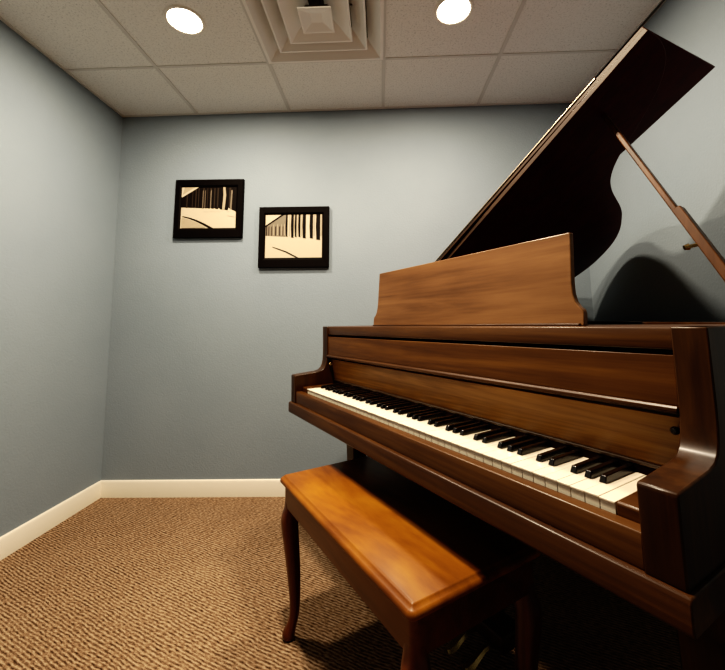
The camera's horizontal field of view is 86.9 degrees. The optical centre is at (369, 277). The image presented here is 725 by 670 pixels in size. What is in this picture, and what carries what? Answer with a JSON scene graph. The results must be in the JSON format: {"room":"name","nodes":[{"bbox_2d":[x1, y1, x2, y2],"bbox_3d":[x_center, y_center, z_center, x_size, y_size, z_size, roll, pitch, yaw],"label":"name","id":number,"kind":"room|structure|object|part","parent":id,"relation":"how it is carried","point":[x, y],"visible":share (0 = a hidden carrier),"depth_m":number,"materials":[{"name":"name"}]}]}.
{"room":"music room","nodes":[
{"label":"music room","id":0,"kind":"room"},
{"bbox_2d":[0,20,122,536],"bbox_3d":[-1.721,-0.177,0.396,0.100,2.496,4.048,-1,-7,1],"label":"wall","id":1,"kind":"structure","parent":0,"point":[60,143],"depth_m":1.95,"materials":[{"name":"grey paint"}]},
{"bbox_2d":[0,481,100,560],"bbox_3d":[-1.644,1.013,0.248,0.013,0.094,4.035,-1,-7,1],"label":"baseboard","id":2,"kind":"structure","parent":1,"relation":"attached to","point":[27,532],"depth_m":1.89,"materials":[{"name":"beige paint"}]},
{"bbox_2d":[0,0,665,116],"bbox_3d":[-0.214,-1.335,0.488,2.957,0.019,4.048,-1,-7,1],"label":"ceiling","id":3,"kind":"structure","parent":0,"point":[125,53],"depth_m":1.99,"materials":[{"name":"tile"}]},
{"bbox_2d":[163,5,205,34],"bbox_3d":[-0.842,-1.167,1.744,0.176,0.006,0.176,-1,-7,1],"label":"recessed light","id":4,"kind":"object","parent":3,"relation":"in","point":[185,20],"visible":1,"depth_m":1.74,"materials":[{"name":"beige"}]},
{"bbox_2d":[242,0,383,63],"bbox_3d":[-0.240,-1.209,1.729,0.606,0.110,0.606,-1,-7,1],"label":"ceiling vent","id":5,"kind":"object","parent":3,"relation":"in","point":[287,31],"visible":1,"depth_m":1.81,"materials":[{"name":"beige metal"}]},
{"bbox_3d":[-0.241,-1.222,1.731,0.340,0.076,0.040,-1,-7,1],"label":"support rod","id":6,"kind":"part","parent":5,"relation":"part of","materials":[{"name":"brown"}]},
{"bbox_2d":[434,0,473,25],"bbox_3d":[0.376,-1.193,1.712,0.176,0.006,0.176,-1,-7,1],"label":"recessed light","id":7,"kind":"object","parent":3,"relation":"in","point":[446,12],"visible":1,"depth_m":1.72,"materials":[{"name":"beige"}]},
{"bbox_2d":[0,497,680,669],"bbox_3d":[-0.171,1.069,0.206,3.157,0.080,4.248,-1,-7,1],"label":"floor","id":8,"kind":"structure","parent":0,"point":[175,583],"depth_m":1.35,"materials":[{"name":"carpet"}]},
{"bbox_2d":[280,456,541,669],"bbox_3d":[0.046,0.874,1.041,0.371,0.494,0.728,3,-8,-31],"label":"piano bench","id":9,"kind":"object","parent":8,"relation":"on","point":[430,570],"visible":0.98,"depth_m":0.85,"materials":[{"name":"brown wood"}]},
{"bbox_3d":[-0.258,0.916,1.243,0.061,0.470,0.061,3,-8,-31],"label":"leg","id":10,"kind":"part","parent":9,"relation":"part of","materials":[{"name":"brown wood"}]},
{"bbox_3d":[0.086,0.843,0.677,0.061,0.470,0.061,3,-8,-31],"label":"leg","id":11,"kind":"part","parent":9,"relation":"part of","materials":[{"name":"brown wood"}]},
{"bbox_3d":[0.352,0.857,0.836,0.061,0.470,0.061,3,-8,-31],"label":"leg","id":12,"kind":"part","parent":9,"relation":"part of","materials":[{"name":"brown wood"}]},
{"bbox_2d":[289,26,724,669],"bbox_3d":[0.671,0.273,1.492,1.545,1.771,1.436,3,-8,-31],"label":"grand piano","id":13,"kind":"object","parent":8,"relation":"on","point":[481,378],"visible":0.96,"depth_m":0.89,"materials":[{"name":"brown wood"}]},
{"bbox_3d":[-0.233,0.386,1.735,0.236,0.322,0.049,3,-8,-31],"label":"arm","id":14,"kind":"part","parent":13,"relation":"part of","materials":[{"name":"brown wood"}]},
{"bbox_3d":[-0.057,0.871,1.691,0.096,0.567,0.096,3,-8,-31],"label":"leg","id":15,"kind":"part","parent":13,"relation":"part of","materials":[{"name":"brown wood"}]},
{"bbox_3d":[0.185,0.393,1.180,0.018,0.008,1.325,3,-8,-31],"label":"moulding","id":16,"kind":"part","parent":13,"relation":"part of","materials":[{"name":"brown wood"}]},
{"bbox_3d":[0.379,0.772,1.174,0.042,0.507,0.042,3,-8,-31],"label":"lyre post","id":17,"kind":"part","parent":13,"relation":"part of","materials":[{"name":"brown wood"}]},
{"bbox_3d":[0.166,0.239,1.188,0.030,0.080,1.325,3,-8,-31],"label":"panel","id":18,"kind":"part","parent":13,"relation":"part of","materials":[{"name":"brown wood"}]},
{"bbox_2d":[328,324,720,349],"bbox_3d":[0.276,0.178,1.262,0.290,0.037,1.325,3,-8,-31],"label":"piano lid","id":19,"kind":"object","parent":13,"relation":"attached to","point":[504,336],"depth_m":0.87,"materials":[{"name":"brown wood"}]},
{"bbox_3d":[0.839,-0.182,1.748,1.034,0.757,1.271,3,-8,-31],"label":"lid","id":20,"kind":"part","parent":13,"relation":"part of","materials":[{"name":"brown wood"}]},
{"bbox_3d":[0.498,0.248,0.622,0.018,0.013,0.013,3,-8,-31],"label":"knob","id":21,"kind":"part","parent":13,"relation":"part of","materials":[{"name":"black"}]},
{"bbox_3d":[0.476,0.236,0.568,0.236,0.322,0.049,3,-8,-31],"label":"arm","id":22,"kind":"part","parent":13,"relation":"part of","materials":[{"name":"brown wood"}]},
{"bbox_3d":[0.580,0.736,0.642,0.096,0.567,0.096,3,-8,-31],"label":"leg","id":23,"kind":"part","parent":13,"relation":"part of","materials":[{"name":"brown wood"}]},
{"bbox_2d":[101,103,593,479],"bbox_3d":[-0.135,0.031,2.416,3.157,2.496,0.100,-1,-7,1],"label":"wall","id":24,"kind":"structure","parent":0,"point":[206,343],"depth_m":2.39,"materials":[{"name":"grey paint"}]},
{"bbox_2d":[100,479,284,497],"bbox_3d":[-0.115,1.217,2.220,2.957,0.094,0.013,-1,-7,1],"label":"baseboard","id":25,"kind":"structure","parent":24,"relation":"attached to","point":[192,487],"depth_m":2.24,"materials":[{"name":"beige paint"}]},
{"bbox_2d":[173,179,244,238],"bbox_3d":[-1.020,-0.437,2.431,0.437,0.378,0.026,0,-7,2],"label":"framed picture","id":26,"kind":"object","parent":24,"relation":"attached to","point":[208,208],"visible":1,"depth_m":2.43,"materials":[{"name":"black wood"}]},
{"bbox_2d":[180,187,236,227],"bbox_3d":[-1.021,-0.442,2.435,0.354,0.268,0.015,0,-7,2],"label":"art print","id":27,"kind":"object","parent":26,"relation":"attached to","point":[200,207],"depth_m":2.43,"materials":[{"name":"beige paper"}]},
{"bbox_2d":[258,206,329,267],"bbox_3d":[-0.473,-0.253,2.394,0.440,0.385,0.026,-1,-7,2],"label":"framed picture","id":28,"kind":"object","parent":24,"relation":"attached to","point":[289,237],"visible":1,"depth_m":2.39,"materials":[{"name":"black wood"}]},
{"bbox_2d":[265,214,321,257],"bbox_3d":[-0.475,-0.258,2.398,0.357,0.275,0.015,-1,-7,2],"label":"art print","id":29,"kind":"object","parent":28,"relation":"attached to","point":[286,235],"depth_m":2.39,"materials":[{"name":"beige paper"}]},
{"bbox_2d":[589,0,724,321],"bbox_3d":[1.334,-0.241,0.317,0.100,2.496,4.048,-1,-7,1],"label":"wall","id":30,"kind":"structure","parent":0,"point":[646,274],"depth_m":1.64,"materials":[{"name":"grey paint"}]}
]}

